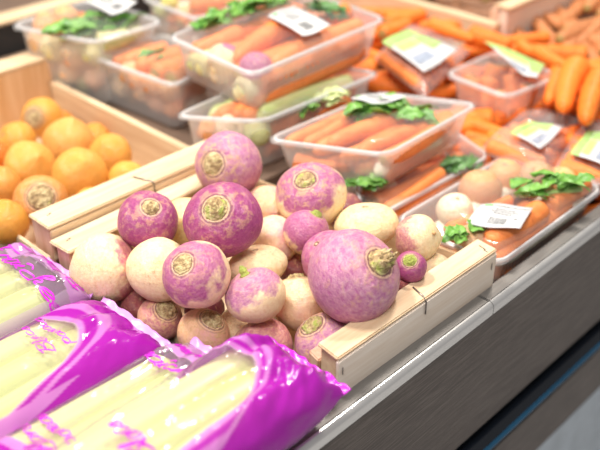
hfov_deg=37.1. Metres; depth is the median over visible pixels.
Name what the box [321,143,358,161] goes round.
carrot
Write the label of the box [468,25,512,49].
carrot
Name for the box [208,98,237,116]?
stalk
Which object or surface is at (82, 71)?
carrot
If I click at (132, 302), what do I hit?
purple turnip
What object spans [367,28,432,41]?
carrot
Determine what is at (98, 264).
purple turnip
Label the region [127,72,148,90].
turnip
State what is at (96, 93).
root
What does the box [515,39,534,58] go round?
carrot
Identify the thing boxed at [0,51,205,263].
wooden crate
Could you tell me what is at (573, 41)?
carrot
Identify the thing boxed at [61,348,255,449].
leeks
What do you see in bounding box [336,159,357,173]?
carrot
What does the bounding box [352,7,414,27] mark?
carrot
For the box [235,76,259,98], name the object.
turnip
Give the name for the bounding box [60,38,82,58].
turnip
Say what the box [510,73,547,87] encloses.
carrot
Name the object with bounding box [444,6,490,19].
root
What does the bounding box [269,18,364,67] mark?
carrot
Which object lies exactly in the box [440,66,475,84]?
carrot
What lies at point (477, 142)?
carrot
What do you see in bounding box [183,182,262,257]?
purple turnip
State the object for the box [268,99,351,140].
carrot
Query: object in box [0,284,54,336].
leeks
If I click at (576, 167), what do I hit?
carrot
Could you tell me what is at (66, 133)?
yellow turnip
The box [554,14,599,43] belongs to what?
carrot
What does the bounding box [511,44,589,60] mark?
carrot
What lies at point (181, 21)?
carrot
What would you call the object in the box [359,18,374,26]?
carrot
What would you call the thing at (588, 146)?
label
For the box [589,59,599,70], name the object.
carrot
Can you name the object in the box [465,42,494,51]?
carrot
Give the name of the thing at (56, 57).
turnip
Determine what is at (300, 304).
purple turnip
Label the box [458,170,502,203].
onion
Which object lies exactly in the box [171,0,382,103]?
plastic tub
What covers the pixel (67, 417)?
leeks
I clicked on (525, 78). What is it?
carrot
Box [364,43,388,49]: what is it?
carrot
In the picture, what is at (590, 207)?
carrot
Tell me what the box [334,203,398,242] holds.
white turnip
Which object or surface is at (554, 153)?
carrot
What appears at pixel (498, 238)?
carrot
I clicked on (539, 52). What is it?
carrot
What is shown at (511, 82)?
carrot
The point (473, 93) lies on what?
carrot
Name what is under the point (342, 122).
carrot
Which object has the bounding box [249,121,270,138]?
turnip
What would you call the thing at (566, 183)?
sprig
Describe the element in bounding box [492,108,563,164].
bag
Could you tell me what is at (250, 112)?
carrot
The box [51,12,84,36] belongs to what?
carrot
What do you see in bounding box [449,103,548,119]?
carrot
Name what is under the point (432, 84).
carrot
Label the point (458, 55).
carrot
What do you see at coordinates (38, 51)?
turnip
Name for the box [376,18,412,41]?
carrot
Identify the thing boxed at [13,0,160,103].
plastic tub
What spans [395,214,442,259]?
purple turnip
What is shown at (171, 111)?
turnip
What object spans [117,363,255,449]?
leeks
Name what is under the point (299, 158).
carrot
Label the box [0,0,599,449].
countertop
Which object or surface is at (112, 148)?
yellow turnip
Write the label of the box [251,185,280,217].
purple turnip
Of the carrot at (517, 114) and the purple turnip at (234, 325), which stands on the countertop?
the carrot at (517, 114)
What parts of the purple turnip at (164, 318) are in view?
crown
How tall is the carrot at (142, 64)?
0.034 m
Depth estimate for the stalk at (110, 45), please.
1.32 m
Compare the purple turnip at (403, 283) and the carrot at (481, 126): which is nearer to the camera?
the purple turnip at (403, 283)
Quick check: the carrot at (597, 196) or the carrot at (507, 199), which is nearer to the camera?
the carrot at (507, 199)
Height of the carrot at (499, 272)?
0.032 m
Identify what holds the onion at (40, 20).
in the plastic tub at (113, 7)
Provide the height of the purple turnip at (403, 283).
0.031 m
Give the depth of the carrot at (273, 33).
1.22 m
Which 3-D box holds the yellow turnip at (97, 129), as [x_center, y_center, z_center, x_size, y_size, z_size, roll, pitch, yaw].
[-0.297,-0.124,1.294,0.050,0.051,0.052,2,32,3]
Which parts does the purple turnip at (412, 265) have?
crown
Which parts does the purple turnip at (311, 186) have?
crown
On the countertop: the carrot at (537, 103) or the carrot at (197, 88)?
the carrot at (537, 103)
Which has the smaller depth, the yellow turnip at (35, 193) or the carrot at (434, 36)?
the yellow turnip at (35, 193)
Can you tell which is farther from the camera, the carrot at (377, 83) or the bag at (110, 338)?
the carrot at (377, 83)
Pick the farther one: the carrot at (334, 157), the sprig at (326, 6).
the sprig at (326, 6)
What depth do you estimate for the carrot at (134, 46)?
1.35 m
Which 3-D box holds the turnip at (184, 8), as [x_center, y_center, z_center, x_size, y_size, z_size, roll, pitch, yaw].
[-0.189,-0.353,1.486,0.030,0.030,0.030,-12,34,-19]
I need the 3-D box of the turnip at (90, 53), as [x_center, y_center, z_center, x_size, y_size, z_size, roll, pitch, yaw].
[-0.307,-0.254,1.333,0.040,0.039,0.040,-19,36,-27]
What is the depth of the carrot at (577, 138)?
1.18 m
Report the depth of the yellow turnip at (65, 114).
1.32 m
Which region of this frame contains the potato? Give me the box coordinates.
[454,225,486,251]
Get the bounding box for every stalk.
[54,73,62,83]
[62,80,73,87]
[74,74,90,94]
[93,24,143,54]
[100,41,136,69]
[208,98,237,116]
[257,74,353,122]
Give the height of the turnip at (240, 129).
0.036 m
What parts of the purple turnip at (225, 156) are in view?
crown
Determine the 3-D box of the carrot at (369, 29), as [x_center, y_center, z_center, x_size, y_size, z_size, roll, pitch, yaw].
[0.099,-0.332,1.566,0.141,0.039,0.038,3,32,5]
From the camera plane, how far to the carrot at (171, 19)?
1.49 m
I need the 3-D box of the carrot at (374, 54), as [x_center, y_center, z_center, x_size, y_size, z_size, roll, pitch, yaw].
[0.175,-0.263,1.484,0.170,0.037,0.025,17,36,25]
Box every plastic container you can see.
[270,92,475,185]
[348,132,486,216]
[399,154,599,272]
[448,41,550,100]
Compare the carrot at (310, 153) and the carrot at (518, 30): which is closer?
the carrot at (310, 153)
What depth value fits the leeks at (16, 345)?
0.82 m
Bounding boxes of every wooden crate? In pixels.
[0,0,160,57]
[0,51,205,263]
[49,174,496,387]
[299,0,593,67]
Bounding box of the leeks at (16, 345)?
[0,319,76,366]
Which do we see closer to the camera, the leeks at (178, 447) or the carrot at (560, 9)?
the leeks at (178, 447)
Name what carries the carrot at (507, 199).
in the plastic container at (490, 215)
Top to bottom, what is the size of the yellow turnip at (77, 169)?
0.067 m
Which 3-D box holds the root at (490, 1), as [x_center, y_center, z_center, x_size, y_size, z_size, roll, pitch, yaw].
[0.355,-0.408,1.664,0.038,0.038,0.091,-21,37,-29]
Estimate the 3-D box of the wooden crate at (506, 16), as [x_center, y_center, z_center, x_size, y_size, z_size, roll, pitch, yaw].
[0.213,-0.492,1.820,0.688,0.130,0.355,27,41,36]
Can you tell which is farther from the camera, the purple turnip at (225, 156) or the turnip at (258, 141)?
the turnip at (258, 141)
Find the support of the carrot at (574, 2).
on the countertop
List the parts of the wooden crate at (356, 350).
corner post, panel, rail, corner post, rail, panel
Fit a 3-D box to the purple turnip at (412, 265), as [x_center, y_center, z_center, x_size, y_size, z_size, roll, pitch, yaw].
[0.111,0.042,0.895,0.032,0.033,0.032,21,37,29]
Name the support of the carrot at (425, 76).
in the bag at (424, 52)
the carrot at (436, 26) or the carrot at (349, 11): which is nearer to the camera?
the carrot at (349, 11)
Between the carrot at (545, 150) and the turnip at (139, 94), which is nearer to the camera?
the carrot at (545, 150)
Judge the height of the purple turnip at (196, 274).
0.065 m
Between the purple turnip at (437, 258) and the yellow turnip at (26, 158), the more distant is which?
the yellow turnip at (26, 158)
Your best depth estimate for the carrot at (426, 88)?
1.31 m
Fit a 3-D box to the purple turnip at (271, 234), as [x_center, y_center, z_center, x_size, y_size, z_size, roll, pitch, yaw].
[-0.028,0.017,0.974,0.052,0.053,0.053,-24,39,-33]
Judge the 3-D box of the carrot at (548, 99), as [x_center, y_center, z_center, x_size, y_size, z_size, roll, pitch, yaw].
[0.366,-0.204,1.296,0.030,0.032,0.108,14,35,21]
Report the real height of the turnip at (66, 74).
0.038 m
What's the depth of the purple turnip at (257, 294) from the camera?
0.85 m
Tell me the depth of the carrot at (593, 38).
1.49 m
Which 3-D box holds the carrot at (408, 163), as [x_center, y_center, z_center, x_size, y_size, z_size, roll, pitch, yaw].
[0.148,-0.090,1.148,0.022,0.022,0.151,26,40,35]
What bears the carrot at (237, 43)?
in the plastic tub at (297, 19)
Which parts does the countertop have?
panel, panel, kick panel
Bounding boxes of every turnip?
[0,121,36,147]
[0,141,8,165]
[0,166,21,199]
[0,199,29,244]
[4,140,55,180]
[12,175,68,225]
[21,97,62,137]
[27,31,43,48]
[29,47,43,54]
[40,34,62,53]
[42,117,93,158]
[44,50,61,62]
[51,147,107,196]
[52,62,57,75]
[57,61,82,82]
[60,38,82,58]
[62,57,85,69]
[62,110,73,117]
[69,233,132,301]
[78,187,92,193]
[80,41,103,66]
[83,66,108,89]
[87,123,110,139]
[89,133,131,173]
[94,65,112,76]
[108,161,140,180]
[112,76,132,97]
[117,78,131,91]
[117,190,177,246]
[119,61,135,83]
[120,289,146,318]
[126,237,179,301]
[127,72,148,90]
[133,88,148,103]
[137,300,182,339]
[148,98,163,113]
[154,5,169,18]
[158,80,183,102]
[161,0,178,11]
[162,240,230,308]
[163,102,185,118]
[172,198,190,244]
[177,4,193,15]
[177,308,229,347]
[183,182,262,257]
[184,299,224,314]
[186,53,198,73]
[195,50,210,78]
[195,131,261,190]
[198,119,215,140]
[207,43,235,78]
[209,71,231,83]
[215,114,241,132]
[222,309,246,337]
[225,265,285,322]
[229,244,287,277]
[232,75,253,102]
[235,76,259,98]
[235,121,245,134]
[235,318,292,356]
[239,52,272,80]
[244,121,271,146]
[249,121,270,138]
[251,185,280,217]
[251,215,294,259]
[275,162,346,224]
[275,273,323,330]
[280,252,305,279]
[283,209,328,254]
[294,312,346,361]
[301,230,336,276]
[308,228,399,323]
[330,193,361,226]
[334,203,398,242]
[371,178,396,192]
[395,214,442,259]
[396,251,426,281]
[398,278,410,290]
[426,253,447,271]
[436,193,473,224]
[520,160,553,198]
[552,167,574,189]
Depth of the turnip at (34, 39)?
1.35 m
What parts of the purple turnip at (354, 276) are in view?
crown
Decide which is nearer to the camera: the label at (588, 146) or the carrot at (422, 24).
the label at (588, 146)
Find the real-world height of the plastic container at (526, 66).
0.084 m
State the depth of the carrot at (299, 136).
1.13 m
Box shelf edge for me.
[350,205,599,390]
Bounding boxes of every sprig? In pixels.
[41,10,147,40]
[136,47,165,63]
[189,0,295,31]
[298,99,319,117]
[300,0,349,20]
[313,85,351,106]
[342,92,440,124]
[344,173,388,191]
[439,153,484,176]
[441,219,487,243]
[509,169,594,199]
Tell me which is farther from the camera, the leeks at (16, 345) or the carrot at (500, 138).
the carrot at (500, 138)
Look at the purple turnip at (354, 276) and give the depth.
0.82 m
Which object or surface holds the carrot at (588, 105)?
on the countertop
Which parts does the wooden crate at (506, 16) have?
panel, corner post, panel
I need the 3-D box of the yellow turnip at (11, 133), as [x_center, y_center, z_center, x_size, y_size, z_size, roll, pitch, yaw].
[-0.391,-0.116,1.233,0.054,0.052,0.052,18,36,26]
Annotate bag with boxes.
[0,242,92,310]
[0,296,170,438]
[0,337,211,449]
[52,333,351,449]
[378,25,467,95]
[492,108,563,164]
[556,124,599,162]
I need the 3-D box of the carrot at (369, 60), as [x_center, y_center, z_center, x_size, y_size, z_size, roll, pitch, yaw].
[0.067,-0.252,1.470,0.128,0.036,0.036,-9,33,-14]
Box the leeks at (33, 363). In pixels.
[0,327,77,397]
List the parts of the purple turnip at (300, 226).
crown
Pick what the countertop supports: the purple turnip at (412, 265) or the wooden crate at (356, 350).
the wooden crate at (356, 350)
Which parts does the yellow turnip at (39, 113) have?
crown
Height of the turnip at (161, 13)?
0.026 m
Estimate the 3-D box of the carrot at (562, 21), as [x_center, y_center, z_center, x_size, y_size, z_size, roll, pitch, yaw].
[0.453,-0.370,1.600,0.024,0.034,0.167,-4,32,-6]
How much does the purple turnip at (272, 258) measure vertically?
0.046 m
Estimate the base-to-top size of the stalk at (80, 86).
0.034 m
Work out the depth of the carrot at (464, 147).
1.25 m
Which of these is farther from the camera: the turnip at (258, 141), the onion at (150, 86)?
the onion at (150, 86)
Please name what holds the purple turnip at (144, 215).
in the wooden crate at (356, 350)
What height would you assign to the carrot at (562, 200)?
0.025 m
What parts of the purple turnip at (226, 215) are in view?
crown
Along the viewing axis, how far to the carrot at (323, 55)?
1.21 m
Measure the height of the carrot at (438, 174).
0.024 m
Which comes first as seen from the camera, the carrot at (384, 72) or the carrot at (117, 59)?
the carrot at (117, 59)
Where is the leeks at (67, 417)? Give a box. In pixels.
[11,355,178,444]
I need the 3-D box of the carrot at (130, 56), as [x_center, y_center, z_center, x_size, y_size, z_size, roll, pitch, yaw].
[-0.233,-0.252,1.343,0.081,0.034,0.034,-22,38,-31]
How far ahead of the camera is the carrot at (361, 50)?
1.29 m
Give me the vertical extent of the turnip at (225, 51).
0.050 m
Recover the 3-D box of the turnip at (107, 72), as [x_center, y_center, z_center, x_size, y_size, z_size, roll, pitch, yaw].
[-0.294,-0.240,1.353,0.034,0.032,0.033,-18,36,-27]
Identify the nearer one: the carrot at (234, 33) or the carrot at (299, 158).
the carrot at (299, 158)
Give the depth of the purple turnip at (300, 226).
0.93 m
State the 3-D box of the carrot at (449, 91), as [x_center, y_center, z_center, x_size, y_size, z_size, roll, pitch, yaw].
[0.206,-0.197,1.363,0.159,0.023,0.023,-17,36,-26]
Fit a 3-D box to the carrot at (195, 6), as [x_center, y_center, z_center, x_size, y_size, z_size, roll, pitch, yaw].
[-0.145,-0.365,1.477,0.082,0.034,0.034,-14,35,-21]
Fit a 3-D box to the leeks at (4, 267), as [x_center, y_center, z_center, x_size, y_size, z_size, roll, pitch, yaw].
[-0.427,0.116,0.841,0.050,0.047,0.348,27,41,36]
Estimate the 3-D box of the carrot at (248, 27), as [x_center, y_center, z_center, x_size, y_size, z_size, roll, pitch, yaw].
[-0.073,-0.283,1.314,0.035,0.035,0.239,23,39,32]
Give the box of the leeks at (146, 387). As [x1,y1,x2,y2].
[46,368,178,449]
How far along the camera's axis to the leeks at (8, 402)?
0.76 m
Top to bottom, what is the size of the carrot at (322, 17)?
0.035 m
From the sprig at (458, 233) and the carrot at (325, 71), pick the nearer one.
the sprig at (458, 233)
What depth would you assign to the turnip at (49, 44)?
1.34 m
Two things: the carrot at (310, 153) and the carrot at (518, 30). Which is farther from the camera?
the carrot at (518, 30)
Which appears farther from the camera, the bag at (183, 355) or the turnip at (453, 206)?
the turnip at (453, 206)
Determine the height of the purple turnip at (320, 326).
0.056 m
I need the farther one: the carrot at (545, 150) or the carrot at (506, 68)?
the carrot at (506, 68)
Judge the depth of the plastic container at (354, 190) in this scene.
1.14 m
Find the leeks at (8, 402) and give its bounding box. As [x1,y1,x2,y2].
[0,362,61,418]
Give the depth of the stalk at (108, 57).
1.33 m
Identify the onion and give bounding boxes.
[32,12,58,35]
[53,5,78,19]
[142,73,160,97]
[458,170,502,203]
[488,159,520,189]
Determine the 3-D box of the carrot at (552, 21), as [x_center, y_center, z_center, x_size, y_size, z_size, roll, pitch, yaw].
[0.441,-0.364,1.586,0.023,0.024,0.139,-12,34,-18]
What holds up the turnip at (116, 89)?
in the plastic tub at (200, 113)
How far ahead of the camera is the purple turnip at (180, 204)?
0.98 m
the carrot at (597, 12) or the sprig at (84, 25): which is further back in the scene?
the carrot at (597, 12)
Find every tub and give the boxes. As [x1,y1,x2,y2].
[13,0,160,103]
[98,33,216,127]
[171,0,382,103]
[178,67,376,159]
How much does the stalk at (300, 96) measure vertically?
0.030 m
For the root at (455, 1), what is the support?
in the wooden crate at (506, 16)
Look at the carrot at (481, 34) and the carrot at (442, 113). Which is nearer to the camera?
the carrot at (442, 113)
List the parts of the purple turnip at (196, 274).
crown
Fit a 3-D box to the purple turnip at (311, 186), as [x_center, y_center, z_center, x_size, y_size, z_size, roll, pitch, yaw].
[0.011,-0.032,0.994,0.076,0.071,0.078,-28,41,-37]
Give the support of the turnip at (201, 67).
in the plastic tub at (297, 19)
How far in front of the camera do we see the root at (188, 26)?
1.46 m
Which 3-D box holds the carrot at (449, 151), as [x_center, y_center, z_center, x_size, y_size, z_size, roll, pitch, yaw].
[0.270,-0.107,1.284,0.156,0.037,0.025,4,32,6]
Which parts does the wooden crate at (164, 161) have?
panel, rail, rail, panel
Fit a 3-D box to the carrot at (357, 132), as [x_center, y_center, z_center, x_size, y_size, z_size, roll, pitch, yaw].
[0.081,-0.121,1.139,0.124,0.034,0.033,-20,37,-29]
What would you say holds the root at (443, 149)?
in the plastic container at (354, 190)
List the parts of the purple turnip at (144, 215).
crown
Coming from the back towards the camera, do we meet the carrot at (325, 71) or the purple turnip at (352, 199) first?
the carrot at (325, 71)
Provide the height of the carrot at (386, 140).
0.028 m
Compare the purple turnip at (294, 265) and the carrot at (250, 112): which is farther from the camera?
the carrot at (250, 112)
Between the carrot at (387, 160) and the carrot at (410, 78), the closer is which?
the carrot at (387, 160)
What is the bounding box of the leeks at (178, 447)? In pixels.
[173,403,239,449]
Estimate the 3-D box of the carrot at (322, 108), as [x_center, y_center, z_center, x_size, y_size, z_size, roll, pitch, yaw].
[0.025,-0.158,1.237,0.032,0.032,0.117,26,40,35]
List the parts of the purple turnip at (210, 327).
crown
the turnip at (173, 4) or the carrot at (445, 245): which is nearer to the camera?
the carrot at (445, 245)
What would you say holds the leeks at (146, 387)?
in the bag at (183, 355)
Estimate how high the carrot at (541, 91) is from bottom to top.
0.024 m
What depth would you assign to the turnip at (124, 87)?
1.32 m
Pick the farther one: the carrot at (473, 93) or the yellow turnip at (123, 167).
the carrot at (473, 93)
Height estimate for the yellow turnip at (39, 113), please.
0.058 m
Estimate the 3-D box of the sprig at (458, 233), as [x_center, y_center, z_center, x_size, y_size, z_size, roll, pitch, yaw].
[0.185,0.006,0.993,0.064,0.021,0.028,-20,37,-29]
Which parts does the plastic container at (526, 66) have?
colour panel, colour panel, colour panel, colour panel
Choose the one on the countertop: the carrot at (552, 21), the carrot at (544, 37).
the carrot at (544, 37)
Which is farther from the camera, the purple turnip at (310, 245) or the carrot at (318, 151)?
the carrot at (318, 151)
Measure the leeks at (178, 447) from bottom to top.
0.047 m
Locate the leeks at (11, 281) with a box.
[0,269,32,299]
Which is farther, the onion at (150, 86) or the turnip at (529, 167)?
the onion at (150, 86)
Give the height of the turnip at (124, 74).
0.037 m
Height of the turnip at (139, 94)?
0.033 m
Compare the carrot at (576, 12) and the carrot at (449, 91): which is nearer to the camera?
the carrot at (449, 91)
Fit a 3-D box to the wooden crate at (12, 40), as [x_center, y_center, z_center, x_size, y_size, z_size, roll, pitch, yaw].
[-0.534,-0.406,1.715,0.305,0.096,0.550,27,41,36]
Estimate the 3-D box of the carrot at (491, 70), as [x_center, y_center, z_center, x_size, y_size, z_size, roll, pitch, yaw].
[0.293,-0.224,1.365,0.042,0.046,0.030,-20,37,-28]
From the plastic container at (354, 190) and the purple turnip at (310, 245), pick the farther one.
the plastic container at (354, 190)
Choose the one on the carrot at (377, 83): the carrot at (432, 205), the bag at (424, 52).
the bag at (424, 52)
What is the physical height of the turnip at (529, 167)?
0.047 m
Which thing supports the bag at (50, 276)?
on the display tray
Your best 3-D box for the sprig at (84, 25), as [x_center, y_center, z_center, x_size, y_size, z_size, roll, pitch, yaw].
[-0.306,-0.301,1.338,0.165,0.030,0.067,-16,35,-24]
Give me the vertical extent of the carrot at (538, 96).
0.025 m
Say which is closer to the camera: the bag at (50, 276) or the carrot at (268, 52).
the bag at (50, 276)
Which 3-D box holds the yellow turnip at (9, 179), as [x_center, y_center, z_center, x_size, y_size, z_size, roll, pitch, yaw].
[-0.366,-0.048,1.093,0.050,0.050,0.051,14,35,22]
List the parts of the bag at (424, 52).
colour panel, colour panel, colour panel, colour panel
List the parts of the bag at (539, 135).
colour panel, colour panel, colour panel, colour panel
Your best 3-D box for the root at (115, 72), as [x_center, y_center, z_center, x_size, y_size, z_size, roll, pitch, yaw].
[-0.256,-0.239,1.372,0.079,0.033,0.033,-17,36,-26]
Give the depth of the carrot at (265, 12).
1.75 m
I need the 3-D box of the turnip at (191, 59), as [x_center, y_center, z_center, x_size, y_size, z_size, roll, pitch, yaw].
[-0.140,-0.224,1.236,0.034,0.033,0.034,-25,40,-34]
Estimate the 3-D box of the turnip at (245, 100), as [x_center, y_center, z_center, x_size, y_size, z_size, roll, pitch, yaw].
[-0.068,-0.179,1.178,0.041,0.041,0.042,4,32,6]
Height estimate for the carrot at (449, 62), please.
0.033 m
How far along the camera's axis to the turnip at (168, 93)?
1.27 m
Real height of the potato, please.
0.045 m
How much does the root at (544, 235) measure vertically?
0.028 m
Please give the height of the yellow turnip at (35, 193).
0.059 m
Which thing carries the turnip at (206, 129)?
in the plastic tub at (350, 68)
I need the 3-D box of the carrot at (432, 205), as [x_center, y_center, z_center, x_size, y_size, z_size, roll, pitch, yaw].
[0.160,-0.028,1.166,0.192,0.033,0.032,-27,41,-36]
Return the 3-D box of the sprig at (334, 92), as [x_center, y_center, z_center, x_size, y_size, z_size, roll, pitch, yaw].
[0.042,-0.172,1.215,0.052,0.027,0.039,12,34,19]
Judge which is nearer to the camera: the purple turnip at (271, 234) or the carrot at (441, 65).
the purple turnip at (271, 234)
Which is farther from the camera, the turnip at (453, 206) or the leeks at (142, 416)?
the turnip at (453, 206)
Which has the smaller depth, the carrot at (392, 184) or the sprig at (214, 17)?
the carrot at (392, 184)
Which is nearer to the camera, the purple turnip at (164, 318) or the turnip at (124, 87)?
the purple turnip at (164, 318)
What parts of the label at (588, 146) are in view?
colour panel, colour panel, colour panel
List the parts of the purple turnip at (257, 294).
crown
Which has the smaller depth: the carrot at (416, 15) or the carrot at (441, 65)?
the carrot at (441, 65)
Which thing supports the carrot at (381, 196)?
in the plastic container at (354, 190)
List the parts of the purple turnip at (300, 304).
crown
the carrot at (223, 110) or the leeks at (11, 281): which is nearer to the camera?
the leeks at (11, 281)
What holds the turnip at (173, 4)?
in the vegetable punnet
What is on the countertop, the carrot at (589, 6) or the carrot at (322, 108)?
the carrot at (589, 6)
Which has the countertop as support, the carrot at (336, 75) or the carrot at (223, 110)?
the carrot at (336, 75)
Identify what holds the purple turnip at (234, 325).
in the wooden crate at (356, 350)
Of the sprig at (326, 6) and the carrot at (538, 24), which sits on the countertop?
the carrot at (538, 24)
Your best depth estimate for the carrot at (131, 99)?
1.35 m
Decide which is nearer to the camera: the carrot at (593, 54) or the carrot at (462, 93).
the carrot at (462, 93)
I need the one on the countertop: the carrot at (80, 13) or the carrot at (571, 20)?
the carrot at (571, 20)
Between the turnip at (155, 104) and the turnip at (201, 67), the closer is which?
the turnip at (201, 67)
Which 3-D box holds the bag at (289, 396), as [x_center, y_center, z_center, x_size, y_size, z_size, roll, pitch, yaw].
[-0.128,0.191,0.681,0.115,0.078,0.386,27,41,36]
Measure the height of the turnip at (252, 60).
0.043 m
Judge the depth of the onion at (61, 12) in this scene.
1.36 m
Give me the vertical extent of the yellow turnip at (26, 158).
0.062 m
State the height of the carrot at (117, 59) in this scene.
0.028 m
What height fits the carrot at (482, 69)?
0.028 m
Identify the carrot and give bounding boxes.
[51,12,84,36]
[79,65,87,74]
[110,40,154,67]
[112,53,125,68]
[122,41,168,63]
[126,92,139,103]
[135,45,183,72]
[149,54,188,79]
[163,62,196,88]
[167,12,177,23]
[168,24,178,39]
[170,83,192,105]
[175,14,204,30]
[178,31,195,42]
[189,0,232,13]
[189,78,209,96]
[190,25,244,52]
[190,70,204,78]
[195,15,243,38]
[200,3,302,39]
[206,10,312,49]
[212,100,240,120]
[226,78,234,85]
[232,102,249,117]
[233,19,295,62]
[233,24,336,79]
[242,75,334,121]
[252,33,366,91]
[253,52,361,104]
[256,6,282,13]
[259,124,311,157]
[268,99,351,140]
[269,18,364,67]
[278,0,298,5]
[284,14,327,42]
[284,110,343,147]
[292,153,337,170]
[303,116,355,148]
[304,94,350,126]
[304,151,321,158]
[312,134,350,156]
[317,86,355,102]
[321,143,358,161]
[326,2,352,23]
[327,108,405,146]
[335,72,366,76]
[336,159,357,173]
[337,64,375,73]
[338,121,428,163]
[349,72,426,94]
[350,70,395,85]
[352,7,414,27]
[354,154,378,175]
[355,45,364,59]
[357,113,435,160]
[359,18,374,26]
[359,58,376,70]
[361,154,445,196]
[363,48,446,85]
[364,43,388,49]
[365,26,381,43]
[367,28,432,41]
[369,152,464,203]
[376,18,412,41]
[378,52,424,90]
[378,114,455,167]
[381,133,450,179]
[382,7,426,25]
[382,65,428,94]
[384,48,430,82]
[384,167,445,211]
[394,50,436,76]
[395,170,470,220]
[399,186,457,222]
[405,82,461,105]
[414,20,461,28]
[426,17,474,42]
[427,77,444,89]
[431,34,439,40]
[431,69,441,79]
[434,108,494,123]
[435,61,443,69]
[435,110,452,117]
[439,197,526,249]
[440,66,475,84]
[443,55,454,67]
[443,143,469,155]
[443,195,513,230]
[447,106,528,144]
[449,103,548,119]
[450,46,491,63]
[452,139,487,154]
[452,197,534,251]
[454,130,566,159]
[455,63,482,77]
[455,116,505,134]
[458,74,478,100]
[463,31,550,45]
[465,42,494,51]
[465,78,481,107]
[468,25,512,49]
[472,138,492,165]
[479,65,547,75]
[479,77,499,107]
[482,63,504,80]
[483,200,549,251]
[485,139,531,165]
[486,130,500,140]
[489,52,550,71]
[490,89,506,118]
[493,214,578,279]
[494,135,545,161]
[496,203,572,263]
[498,64,510,86]
[498,87,544,94]
[502,73,522,103]
[502,129,552,154]
[503,127,583,149]
[509,123,558,145]
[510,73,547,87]
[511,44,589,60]
[512,27,530,43]
[512,98,577,111]
[513,72,528,81]
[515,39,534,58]
[518,82,538,109]
[531,15,556,43]
[531,44,564,66]
[534,94,576,115]
[541,182,591,210]
[542,12,558,31]
[543,65,560,105]
[544,149,555,156]
[544,156,562,167]
[545,124,584,149]
[550,11,569,30]
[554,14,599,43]
[554,55,589,113]
[555,5,577,20]
[559,0,583,19]
[559,159,599,184]
[561,19,576,44]
[562,19,586,29]
[565,152,599,170]
[566,1,585,18]
[568,36,578,44]
[569,143,575,151]
[572,100,599,124]
[573,136,582,143]
[577,17,599,44]
[577,68,599,125]
[579,203,599,218]
[582,0,599,14]
[583,42,599,58]
[584,188,599,202]
[589,34,599,45]
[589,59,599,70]
[593,40,599,53]
[594,6,599,15]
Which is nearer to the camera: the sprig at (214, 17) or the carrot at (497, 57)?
the sprig at (214, 17)
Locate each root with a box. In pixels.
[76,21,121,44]
[90,88,102,97]
[102,80,116,99]
[110,68,118,82]
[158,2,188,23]
[163,24,170,33]
[181,91,208,117]
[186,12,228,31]
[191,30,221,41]
[364,147,444,176]
[373,137,441,176]
[428,0,453,6]
[435,187,518,235]
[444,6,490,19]
[454,0,480,3]
[458,0,494,8]
[486,0,504,3]
[495,197,585,266]
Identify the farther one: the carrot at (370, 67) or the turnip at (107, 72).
the carrot at (370, 67)
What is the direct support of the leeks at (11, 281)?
in the bag at (50, 276)
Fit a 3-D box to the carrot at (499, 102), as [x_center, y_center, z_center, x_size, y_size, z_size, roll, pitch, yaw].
[0.287,-0.174,1.288,0.024,0.043,0.033,-17,36,-25]
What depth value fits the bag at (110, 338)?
0.80 m
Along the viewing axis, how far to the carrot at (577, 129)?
1.23 m
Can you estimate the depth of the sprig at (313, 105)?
1.20 m
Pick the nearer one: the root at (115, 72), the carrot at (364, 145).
the carrot at (364, 145)
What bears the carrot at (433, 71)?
in the bag at (424, 52)
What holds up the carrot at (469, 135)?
on the carrot
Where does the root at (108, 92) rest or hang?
in the plastic tub at (113, 7)
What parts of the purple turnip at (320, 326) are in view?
crown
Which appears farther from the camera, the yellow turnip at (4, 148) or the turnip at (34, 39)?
the turnip at (34, 39)
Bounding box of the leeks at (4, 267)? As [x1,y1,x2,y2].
[0,258,13,274]
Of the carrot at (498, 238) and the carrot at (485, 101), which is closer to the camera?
the carrot at (498, 238)
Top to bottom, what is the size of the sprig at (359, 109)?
0.029 m
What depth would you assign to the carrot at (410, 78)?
1.32 m
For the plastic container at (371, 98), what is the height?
0.075 m
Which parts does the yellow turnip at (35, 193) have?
crown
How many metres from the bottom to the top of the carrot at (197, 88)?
0.031 m
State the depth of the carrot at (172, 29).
1.50 m
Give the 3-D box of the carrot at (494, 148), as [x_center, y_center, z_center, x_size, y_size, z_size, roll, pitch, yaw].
[0.282,-0.089,1.173,0.024,0.024,0.086,-27,41,-36]
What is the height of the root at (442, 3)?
0.034 m
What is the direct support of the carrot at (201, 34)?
in the vegetable punnet
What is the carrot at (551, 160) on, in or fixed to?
on the carrot

